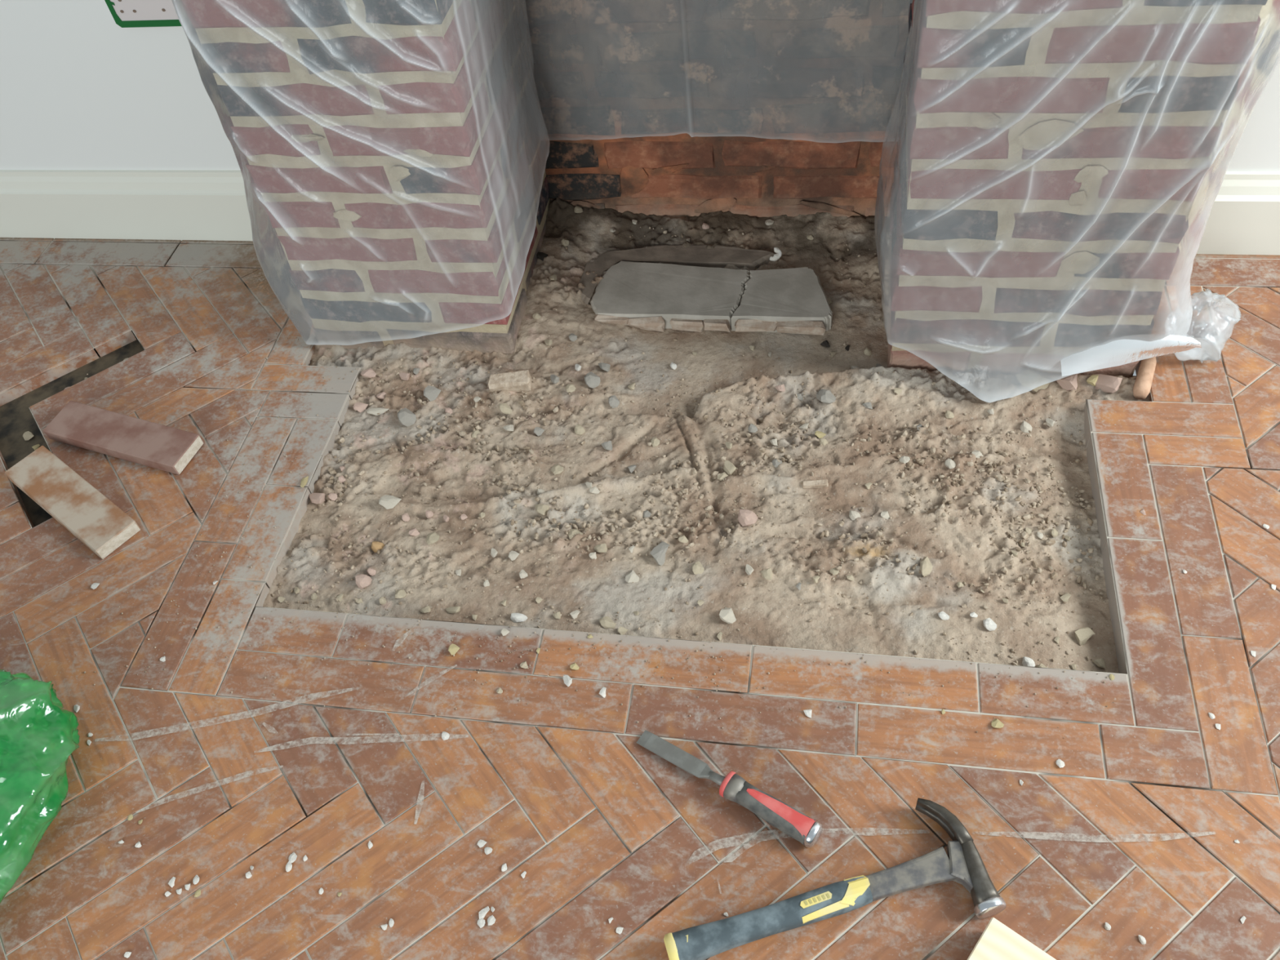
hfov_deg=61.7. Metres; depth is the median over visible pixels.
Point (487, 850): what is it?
crumb
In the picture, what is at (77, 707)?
crumb
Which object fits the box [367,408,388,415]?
crumb
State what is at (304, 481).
chip
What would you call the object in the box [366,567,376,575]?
lump
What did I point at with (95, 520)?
block
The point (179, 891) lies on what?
crumb
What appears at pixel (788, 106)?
wall
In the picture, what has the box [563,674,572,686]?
crumb
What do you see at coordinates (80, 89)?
wall
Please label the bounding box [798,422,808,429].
crumb
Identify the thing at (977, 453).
crumb
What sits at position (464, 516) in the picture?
lump
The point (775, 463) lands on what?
stone
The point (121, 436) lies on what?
block
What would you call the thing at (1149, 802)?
floor
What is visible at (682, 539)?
lump
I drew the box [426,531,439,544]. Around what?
fragment
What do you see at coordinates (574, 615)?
crumb
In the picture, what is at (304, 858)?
crumb
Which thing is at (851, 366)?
crumb
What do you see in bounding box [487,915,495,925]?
crumb
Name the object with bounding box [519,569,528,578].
crumb
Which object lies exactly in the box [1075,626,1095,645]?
fragment
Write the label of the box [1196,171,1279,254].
baseboard
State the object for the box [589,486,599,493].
crumb
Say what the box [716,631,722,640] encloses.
lump
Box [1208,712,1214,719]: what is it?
crumb
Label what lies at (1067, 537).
lump
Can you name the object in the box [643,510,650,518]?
stone
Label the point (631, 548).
crumb
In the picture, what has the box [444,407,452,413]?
lump
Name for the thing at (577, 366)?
crumb
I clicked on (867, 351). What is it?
lump
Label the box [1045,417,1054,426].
crumb
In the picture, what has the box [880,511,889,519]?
crumb
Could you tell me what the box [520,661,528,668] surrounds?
lump
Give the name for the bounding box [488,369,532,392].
fragment
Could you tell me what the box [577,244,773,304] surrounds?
mortar haunch
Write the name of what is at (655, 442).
lump
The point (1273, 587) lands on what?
crumb
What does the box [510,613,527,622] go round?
crumb
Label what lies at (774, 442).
crumb
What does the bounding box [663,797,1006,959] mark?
hammer
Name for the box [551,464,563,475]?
lump
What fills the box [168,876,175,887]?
crumb
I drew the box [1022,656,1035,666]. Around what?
crumb
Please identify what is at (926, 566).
stone
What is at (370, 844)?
crumb
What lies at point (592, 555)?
crumb
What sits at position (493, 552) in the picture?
crumb
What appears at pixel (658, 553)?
stone
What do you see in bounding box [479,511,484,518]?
lump
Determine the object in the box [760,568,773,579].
lump
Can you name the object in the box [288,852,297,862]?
crumb
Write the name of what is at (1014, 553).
lump
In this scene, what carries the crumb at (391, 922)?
on the floor
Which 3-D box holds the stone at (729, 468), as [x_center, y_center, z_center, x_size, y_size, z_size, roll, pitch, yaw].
[0.116,-0.016,1.404,0.015,0.011,0.022,-30,53,-17]
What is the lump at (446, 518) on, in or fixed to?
on the dirt
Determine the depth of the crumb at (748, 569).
1.29 m
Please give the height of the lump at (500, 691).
0.005 m
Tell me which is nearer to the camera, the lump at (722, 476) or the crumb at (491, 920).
the crumb at (491, 920)
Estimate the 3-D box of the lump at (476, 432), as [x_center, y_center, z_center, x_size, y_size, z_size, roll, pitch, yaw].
[-0.229,-0.064,1.494,0.014,0.007,0.014,-26,52,-14]
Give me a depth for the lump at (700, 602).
1.27 m
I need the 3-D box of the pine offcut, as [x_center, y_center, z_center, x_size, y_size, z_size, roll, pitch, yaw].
[0.406,0.502,0.892,0.300,0.040,0.096,29,59,28]
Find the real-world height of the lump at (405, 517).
0.007 m
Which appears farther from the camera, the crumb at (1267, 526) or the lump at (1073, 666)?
the crumb at (1267, 526)
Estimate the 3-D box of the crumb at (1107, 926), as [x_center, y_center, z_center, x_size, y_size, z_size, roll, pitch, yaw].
[0.432,0.412,0.990,0.006,0.003,0.006,18,55,21]
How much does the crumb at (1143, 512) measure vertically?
0.002 m
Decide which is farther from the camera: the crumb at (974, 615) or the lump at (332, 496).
the lump at (332, 496)
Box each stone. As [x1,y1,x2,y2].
[371,541,384,552]
[397,408,416,426]
[413,368,420,374]
[423,385,440,401]
[448,644,459,655]
[533,426,544,435]
[550,374,559,383]
[568,333,577,341]
[569,662,579,670]
[584,371,599,388]
[598,362,610,371]
[601,440,612,450]
[608,395,619,408]
[625,569,639,582]
[627,464,636,473]
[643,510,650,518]
[649,541,669,565]
[719,607,736,623]
[723,460,736,475]
[747,423,757,432]
[772,458,782,467]
[795,393,803,400]
[795,582,801,590]
[814,431,826,438]
[816,389,835,404]
[862,401,872,408]
[920,556,932,576]
[1020,420,1032,433]
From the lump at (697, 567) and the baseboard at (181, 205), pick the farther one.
the baseboard at (181, 205)
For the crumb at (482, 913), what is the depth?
1.05 m
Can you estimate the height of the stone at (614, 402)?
0.014 m
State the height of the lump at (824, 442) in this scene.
0.009 m
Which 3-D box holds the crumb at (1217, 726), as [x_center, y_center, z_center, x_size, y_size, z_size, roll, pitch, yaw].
[0.594,0.254,1.102,0.005,0.002,0.007,6,51,13]
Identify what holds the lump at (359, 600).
on the dirt
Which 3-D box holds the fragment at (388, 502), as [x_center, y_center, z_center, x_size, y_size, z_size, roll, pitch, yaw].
[-0.332,0.029,1.421,0.023,0.014,0.023,25,58,25]
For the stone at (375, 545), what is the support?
on the dirt
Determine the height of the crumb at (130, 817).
0.002 m
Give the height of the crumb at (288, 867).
0.004 m
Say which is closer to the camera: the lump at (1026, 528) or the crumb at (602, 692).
the crumb at (602, 692)
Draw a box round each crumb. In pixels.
[73,704,79,712]
[90,582,99,589]
[124,951,131,958]
[127,813,133,820]
[134,841,141,847]
[160,656,165,662]
[164,891,171,896]
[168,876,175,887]
[176,888,182,894]
[184,883,190,890]
[192,875,199,884]
[194,888,200,897]
[245,871,252,878]
[285,861,292,871]
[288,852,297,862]
[302,854,307,861]
[318,887,323,894]
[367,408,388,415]
[368,840,373,848]
[381,924,387,930]
[388,918,394,927]
[441,731,449,740]
[454,568,461,576]
[473,396,480,402]
[476,840,486,847]
[477,918,485,928]
[478,906,489,919]
[483,579,489,586]
[484,846,492,854]
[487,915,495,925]
[490,547,497,557]
[500,628,509,635]
[501,863,506,871]
[502,424,514,431]
[508,551,519,560]
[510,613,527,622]
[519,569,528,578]
[520,871,526,878]
[537,488,544,495]
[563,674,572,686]
[569,609,580,618]
[574,364,581,370]
[585,482,592,488]
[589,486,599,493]
[589,551,596,559]
[599,686,606,697]
[609,227,615,232]
[615,927,623,934]
[629,545,635,552]
[631,219,637,224]
[670,362,676,369]
[745,564,754,575]
[764,218,773,225]
[769,438,777,445]
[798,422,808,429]
[803,709,812,718]
[848,510,861,520]
[850,365,860,368]
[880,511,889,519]
[899,455,910,463]
[937,611,949,620]
[944,458,955,469]
[969,612,977,617]
[972,449,983,457]
[982,617,996,631]
[986,408,994,414]
[991,718,1004,728]
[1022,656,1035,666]
[1035,531,1043,538]
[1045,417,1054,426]
[1056,759,1065,768]
[1104,922,1111,930]
[1109,673,1115,680]
[1137,934,1146,944]
[1139,508,1146,515]
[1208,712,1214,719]
[1215,723,1220,729]
[1240,915,1245,924]
[1250,650,1255,657]
[1262,524,1269,528]
[1271,584,1275,590]
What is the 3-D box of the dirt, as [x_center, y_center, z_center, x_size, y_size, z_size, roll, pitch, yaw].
[0.087,-0.123,1.479,1.225,0.088,0.810,3,51,10]
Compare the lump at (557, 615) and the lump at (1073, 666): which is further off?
the lump at (557, 615)
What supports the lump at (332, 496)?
on the dirt
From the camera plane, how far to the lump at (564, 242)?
1.70 m
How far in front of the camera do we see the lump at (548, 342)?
1.57 m
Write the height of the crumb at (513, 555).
0.007 m
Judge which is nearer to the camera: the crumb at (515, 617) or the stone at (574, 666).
the stone at (574, 666)
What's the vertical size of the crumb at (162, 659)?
0.003 m
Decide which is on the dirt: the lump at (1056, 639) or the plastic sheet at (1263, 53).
the lump at (1056, 639)
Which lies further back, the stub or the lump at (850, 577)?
the stub
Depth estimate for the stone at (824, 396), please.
1.46 m
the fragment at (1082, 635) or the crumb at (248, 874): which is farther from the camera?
the fragment at (1082, 635)
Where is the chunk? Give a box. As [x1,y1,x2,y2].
[737,509,757,526]
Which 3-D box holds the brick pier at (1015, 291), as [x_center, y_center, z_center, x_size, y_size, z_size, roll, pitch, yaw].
[0.501,-0.539,1.327,0.331,0.830,0.434,3,51,10]
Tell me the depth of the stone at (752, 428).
1.44 m
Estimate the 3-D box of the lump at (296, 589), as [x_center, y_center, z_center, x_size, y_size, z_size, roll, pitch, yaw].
[-0.434,0.139,1.353,0.007,0.005,0.011,-35,55,-21]
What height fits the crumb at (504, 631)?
0.006 m
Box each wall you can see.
[0,0,1279,171]
[518,0,909,217]
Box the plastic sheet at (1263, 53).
[874,0,1279,402]
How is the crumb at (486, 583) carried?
on the dirt
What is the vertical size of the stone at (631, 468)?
0.009 m
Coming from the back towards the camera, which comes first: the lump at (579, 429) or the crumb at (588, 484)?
the lump at (579, 429)
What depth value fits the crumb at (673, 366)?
1.55 m
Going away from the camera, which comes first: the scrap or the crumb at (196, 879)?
the crumb at (196, 879)
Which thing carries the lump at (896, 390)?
on the dirt
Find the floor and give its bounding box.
[0,237,1279,959]
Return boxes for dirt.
[262,196,1150,673]
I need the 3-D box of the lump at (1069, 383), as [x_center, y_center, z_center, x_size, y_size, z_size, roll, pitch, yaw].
[0.574,-0.134,1.439,0.027,0.022,0.031,12,53,17]
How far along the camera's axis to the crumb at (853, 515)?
1.33 m
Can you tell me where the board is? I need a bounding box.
[104,0,182,27]
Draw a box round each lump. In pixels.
[22,431,34,440]
[31,444,39,450]
[277,596,284,602]
[293,586,300,594]
[309,493,324,503]
[311,592,317,599]
[328,493,337,500]
[336,593,343,601]
[337,475,345,483]
[353,402,368,412]
[355,573,372,588]
[355,598,363,604]
[360,368,376,377]
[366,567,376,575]
[376,391,386,399]
[378,596,386,604]
[395,589,406,598]
[399,372,409,380]
[401,512,409,521]
[408,528,419,536]
[419,605,431,613]
[425,510,433,518]
[443,515,449,522]
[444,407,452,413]
[445,606,460,613]
[460,513,467,519]
[471,429,480,437]
[471,614,477,620]
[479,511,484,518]
[496,687,502,693]
[500,600,506,605]
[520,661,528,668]
[532,312,541,319]
[534,503,549,515]
[535,596,542,603]
[544,338,552,346]
[549,275,556,279]
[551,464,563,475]
[552,611,560,618]
[560,238,568,246]
[564,383,576,392]
[568,528,582,538]
[573,205,582,213]
[574,424,585,435]
[594,543,607,552]
[617,626,627,635]
[627,382,635,390]
[650,436,659,446]
[678,535,688,542]
[692,561,704,574]
[697,600,704,605]
[702,222,709,229]
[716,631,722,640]
[717,471,728,480]
[724,441,732,448]
[749,345,755,351]
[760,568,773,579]
[774,384,785,391]
[806,234,813,239]
[812,575,821,583]
[818,438,827,445]
[829,567,839,575]
[830,351,836,357]
[846,574,854,580]
[863,347,871,355]
[865,482,872,488]
[893,387,902,394]
[944,410,954,418]
[956,581,963,587]
[1002,598,1008,603]
[1011,550,1017,556]
[1015,368,1051,392]
[1025,527,1032,533]
[1036,663,1046,667]
[1050,528,1057,537]
[1053,635,1059,643]
[1056,373,1079,391]
[1060,592,1071,602]
[1064,535,1070,541]
[1069,663,1075,670]
[1095,373,1122,392]
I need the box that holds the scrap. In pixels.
[769,247,782,261]
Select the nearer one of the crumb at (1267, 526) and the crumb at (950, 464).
the crumb at (1267, 526)
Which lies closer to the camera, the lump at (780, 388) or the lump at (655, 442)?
the lump at (655, 442)
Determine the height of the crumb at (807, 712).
0.004 m
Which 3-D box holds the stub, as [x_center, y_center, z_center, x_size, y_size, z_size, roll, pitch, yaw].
[0.666,-0.137,1.413,0.021,0.027,0.062,16,54,20]
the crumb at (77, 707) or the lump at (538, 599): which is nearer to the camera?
the crumb at (77, 707)
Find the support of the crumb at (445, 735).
on the floor
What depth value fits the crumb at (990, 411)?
1.42 m
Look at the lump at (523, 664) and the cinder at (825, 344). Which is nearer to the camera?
the lump at (523, 664)
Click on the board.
(126, 13)
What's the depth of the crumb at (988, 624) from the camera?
1.22 m
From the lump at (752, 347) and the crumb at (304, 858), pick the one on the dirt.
the lump at (752, 347)
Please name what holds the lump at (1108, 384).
on the dirt
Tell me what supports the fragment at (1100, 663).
on the dirt
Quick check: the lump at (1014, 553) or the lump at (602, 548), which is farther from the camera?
the lump at (602, 548)
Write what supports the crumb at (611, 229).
on the dirt
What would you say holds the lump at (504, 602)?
on the dirt
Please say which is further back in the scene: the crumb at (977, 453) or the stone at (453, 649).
the crumb at (977, 453)
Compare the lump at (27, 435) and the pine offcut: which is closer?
the pine offcut
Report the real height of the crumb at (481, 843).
0.003 m
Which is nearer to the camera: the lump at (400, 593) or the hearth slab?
the lump at (400, 593)
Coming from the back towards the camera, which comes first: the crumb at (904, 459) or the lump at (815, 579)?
the crumb at (904, 459)
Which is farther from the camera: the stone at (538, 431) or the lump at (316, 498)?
the stone at (538, 431)
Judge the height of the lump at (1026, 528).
0.005 m
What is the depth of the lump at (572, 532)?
1.36 m
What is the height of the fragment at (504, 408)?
0.011 m
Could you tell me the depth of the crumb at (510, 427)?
1.48 m
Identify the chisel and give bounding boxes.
[636,729,822,848]
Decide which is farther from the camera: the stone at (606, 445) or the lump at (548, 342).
the lump at (548, 342)
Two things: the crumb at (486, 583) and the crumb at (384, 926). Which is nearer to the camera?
the crumb at (384, 926)
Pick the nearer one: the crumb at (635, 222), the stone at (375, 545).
the stone at (375, 545)
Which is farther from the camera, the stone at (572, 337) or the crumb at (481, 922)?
the stone at (572, 337)
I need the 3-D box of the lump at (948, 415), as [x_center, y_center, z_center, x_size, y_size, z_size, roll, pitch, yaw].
[0.411,-0.087,1.424,0.013,0.008,0.013,7,52,13]
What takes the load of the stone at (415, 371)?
on the dirt
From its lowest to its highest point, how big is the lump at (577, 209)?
0.008 m
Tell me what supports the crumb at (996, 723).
on the floor
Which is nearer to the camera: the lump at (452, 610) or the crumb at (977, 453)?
the lump at (452, 610)
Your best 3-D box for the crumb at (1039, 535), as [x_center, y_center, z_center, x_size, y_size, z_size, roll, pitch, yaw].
[0.485,0.067,1.302,0.009,0.005,0.008,30,60,28]
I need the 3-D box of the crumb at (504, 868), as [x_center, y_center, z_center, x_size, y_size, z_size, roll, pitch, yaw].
[-0.137,0.391,1.083,0.006,0.003,0.008,-15,50,-5]
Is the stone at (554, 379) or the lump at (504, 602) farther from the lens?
the stone at (554, 379)
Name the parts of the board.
panel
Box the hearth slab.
[590,261,832,335]
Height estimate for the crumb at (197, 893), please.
0.003 m
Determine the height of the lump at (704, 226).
0.007 m
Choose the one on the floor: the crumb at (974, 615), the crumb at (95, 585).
the crumb at (95, 585)
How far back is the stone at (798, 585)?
1.28 m
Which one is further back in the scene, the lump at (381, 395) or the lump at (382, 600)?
the lump at (381, 395)
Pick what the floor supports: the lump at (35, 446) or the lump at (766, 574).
the lump at (35, 446)
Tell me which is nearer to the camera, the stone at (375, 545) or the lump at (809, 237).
the stone at (375, 545)
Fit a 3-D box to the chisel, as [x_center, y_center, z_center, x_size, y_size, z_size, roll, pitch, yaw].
[0.088,0.311,1.103,0.214,0.025,0.027,25,58,25]
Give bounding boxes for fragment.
[378,494,401,509]
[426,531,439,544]
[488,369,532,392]
[498,403,511,413]
[599,616,615,628]
[802,479,828,488]
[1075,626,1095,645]
[1092,657,1106,668]
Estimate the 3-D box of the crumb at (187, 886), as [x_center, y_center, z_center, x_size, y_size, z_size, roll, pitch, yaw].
[-0.465,0.419,1.103,0.006,0.003,0.007,-20,51,-9]
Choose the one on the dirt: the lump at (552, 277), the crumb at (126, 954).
the lump at (552, 277)
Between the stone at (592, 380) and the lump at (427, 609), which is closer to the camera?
the lump at (427, 609)
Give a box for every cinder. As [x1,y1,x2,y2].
[536,252,547,261]
[820,340,830,346]
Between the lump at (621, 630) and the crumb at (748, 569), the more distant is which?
the crumb at (748, 569)
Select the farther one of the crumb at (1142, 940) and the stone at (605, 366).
the stone at (605, 366)
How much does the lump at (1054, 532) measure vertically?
0.007 m
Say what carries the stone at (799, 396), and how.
on the dirt
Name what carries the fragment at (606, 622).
on the dirt
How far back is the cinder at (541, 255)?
1.69 m
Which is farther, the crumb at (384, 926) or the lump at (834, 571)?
the lump at (834, 571)
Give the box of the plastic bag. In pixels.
[0,669,79,903]
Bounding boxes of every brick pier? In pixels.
[180,0,549,353]
[887,0,1267,377]
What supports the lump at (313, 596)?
on the dirt
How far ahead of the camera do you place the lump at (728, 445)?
1.42 m
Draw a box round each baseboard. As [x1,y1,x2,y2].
[0,169,253,240]
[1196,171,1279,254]
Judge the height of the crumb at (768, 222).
0.007 m
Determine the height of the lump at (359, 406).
0.011 m
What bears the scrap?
on the dirt
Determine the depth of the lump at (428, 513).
1.41 m
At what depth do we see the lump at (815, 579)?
1.28 m
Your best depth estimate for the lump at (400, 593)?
1.32 m
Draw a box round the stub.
[1133,356,1156,399]
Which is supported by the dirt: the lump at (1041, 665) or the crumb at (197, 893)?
the lump at (1041, 665)
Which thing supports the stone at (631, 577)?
on the dirt
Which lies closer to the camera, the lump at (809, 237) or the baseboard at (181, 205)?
the lump at (809, 237)
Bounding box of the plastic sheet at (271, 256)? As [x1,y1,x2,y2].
[171,0,549,345]
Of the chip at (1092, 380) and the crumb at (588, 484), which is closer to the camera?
the crumb at (588, 484)
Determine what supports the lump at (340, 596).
on the dirt
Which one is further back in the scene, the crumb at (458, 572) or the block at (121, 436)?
the block at (121, 436)
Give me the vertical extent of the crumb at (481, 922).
0.003 m
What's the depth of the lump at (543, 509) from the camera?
1.38 m
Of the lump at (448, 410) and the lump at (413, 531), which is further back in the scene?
the lump at (448, 410)
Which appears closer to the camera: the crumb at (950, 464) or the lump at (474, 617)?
the lump at (474, 617)
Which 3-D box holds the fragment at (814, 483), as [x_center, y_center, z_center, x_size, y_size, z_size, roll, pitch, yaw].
[0.224,0.005,1.370,0.033,0.009,0.010,-3,50,5]
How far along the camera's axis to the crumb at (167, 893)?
1.10 m
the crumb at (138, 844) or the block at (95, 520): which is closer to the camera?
the crumb at (138, 844)
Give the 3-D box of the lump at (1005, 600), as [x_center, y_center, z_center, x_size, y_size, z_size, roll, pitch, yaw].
[0.423,0.140,1.243,0.008,0.004,0.005,21,56,23]
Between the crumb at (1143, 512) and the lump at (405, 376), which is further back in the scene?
the lump at (405, 376)
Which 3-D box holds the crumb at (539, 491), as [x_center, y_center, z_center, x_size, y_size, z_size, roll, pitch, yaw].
[-0.131,0.017,1.413,0.012,0.010,0.014,-5,50,4]
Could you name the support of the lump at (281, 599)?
on the dirt
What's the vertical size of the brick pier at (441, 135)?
0.830 m
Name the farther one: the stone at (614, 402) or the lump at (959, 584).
the stone at (614, 402)
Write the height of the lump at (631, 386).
0.006 m
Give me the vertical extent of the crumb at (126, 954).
0.002 m
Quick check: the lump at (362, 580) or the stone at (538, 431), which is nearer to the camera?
the lump at (362, 580)
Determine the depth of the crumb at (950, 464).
1.37 m
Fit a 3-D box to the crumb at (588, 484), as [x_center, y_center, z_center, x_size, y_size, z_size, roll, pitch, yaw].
[-0.067,0.006,1.396,0.011,0.006,0.008,15,54,19]
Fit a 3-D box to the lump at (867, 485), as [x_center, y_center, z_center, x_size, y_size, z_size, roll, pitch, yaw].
[0.290,0.007,1.359,0.009,0.005,0.007,-32,54,-19]
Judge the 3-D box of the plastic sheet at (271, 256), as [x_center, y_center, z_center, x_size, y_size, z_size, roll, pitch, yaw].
[-0.347,-0.522,1.401,0.393,0.714,0.297,3,51,10]
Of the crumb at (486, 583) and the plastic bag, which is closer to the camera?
the plastic bag
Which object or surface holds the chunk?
on the dirt
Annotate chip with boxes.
[300,475,308,487]
[1086,374,1099,386]
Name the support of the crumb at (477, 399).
on the dirt
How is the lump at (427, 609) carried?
on the dirt
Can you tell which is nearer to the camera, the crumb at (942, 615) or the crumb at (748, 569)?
the crumb at (942, 615)
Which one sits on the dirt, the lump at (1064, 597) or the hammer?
the lump at (1064, 597)
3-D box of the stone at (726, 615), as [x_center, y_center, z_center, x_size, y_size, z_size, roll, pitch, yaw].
[0.104,0.159,1.257,0.020,0.014,0.021,21,56,23]
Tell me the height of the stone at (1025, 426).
0.011 m
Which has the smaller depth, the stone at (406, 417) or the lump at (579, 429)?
the lump at (579, 429)
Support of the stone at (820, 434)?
on the dirt
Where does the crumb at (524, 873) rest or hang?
on the floor
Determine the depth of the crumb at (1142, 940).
0.98 m
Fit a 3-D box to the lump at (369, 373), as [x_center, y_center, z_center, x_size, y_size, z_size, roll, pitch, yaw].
[-0.399,-0.156,1.578,0.022,0.011,0.018,32,61,29]
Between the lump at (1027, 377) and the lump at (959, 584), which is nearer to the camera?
the lump at (959, 584)
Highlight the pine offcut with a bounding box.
[967,917,1056,959]
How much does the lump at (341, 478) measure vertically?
0.009 m
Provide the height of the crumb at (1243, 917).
0.003 m
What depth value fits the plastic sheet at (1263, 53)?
1.23 m
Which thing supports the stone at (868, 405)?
on the dirt
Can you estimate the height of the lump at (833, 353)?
0.008 m
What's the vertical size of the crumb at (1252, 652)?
0.002 m
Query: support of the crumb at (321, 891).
on the floor
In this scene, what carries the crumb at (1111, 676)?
on the floor
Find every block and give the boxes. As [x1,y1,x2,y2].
[4,445,140,559]
[43,400,204,475]
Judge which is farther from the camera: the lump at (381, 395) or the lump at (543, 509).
the lump at (381, 395)
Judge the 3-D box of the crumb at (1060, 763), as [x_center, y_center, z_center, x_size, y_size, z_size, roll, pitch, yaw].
[0.428,0.289,1.093,0.009,0.004,0.009,-38,55,-22]
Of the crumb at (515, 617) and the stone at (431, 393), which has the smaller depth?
the crumb at (515, 617)
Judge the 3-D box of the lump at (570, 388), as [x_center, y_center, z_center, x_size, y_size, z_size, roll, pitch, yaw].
[-0.099,-0.130,1.518,0.015,0.008,0.015,-26,52,-14]
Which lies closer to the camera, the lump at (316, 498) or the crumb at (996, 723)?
the crumb at (996, 723)
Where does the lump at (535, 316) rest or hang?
on the dirt
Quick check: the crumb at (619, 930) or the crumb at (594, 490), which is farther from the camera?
the crumb at (594, 490)

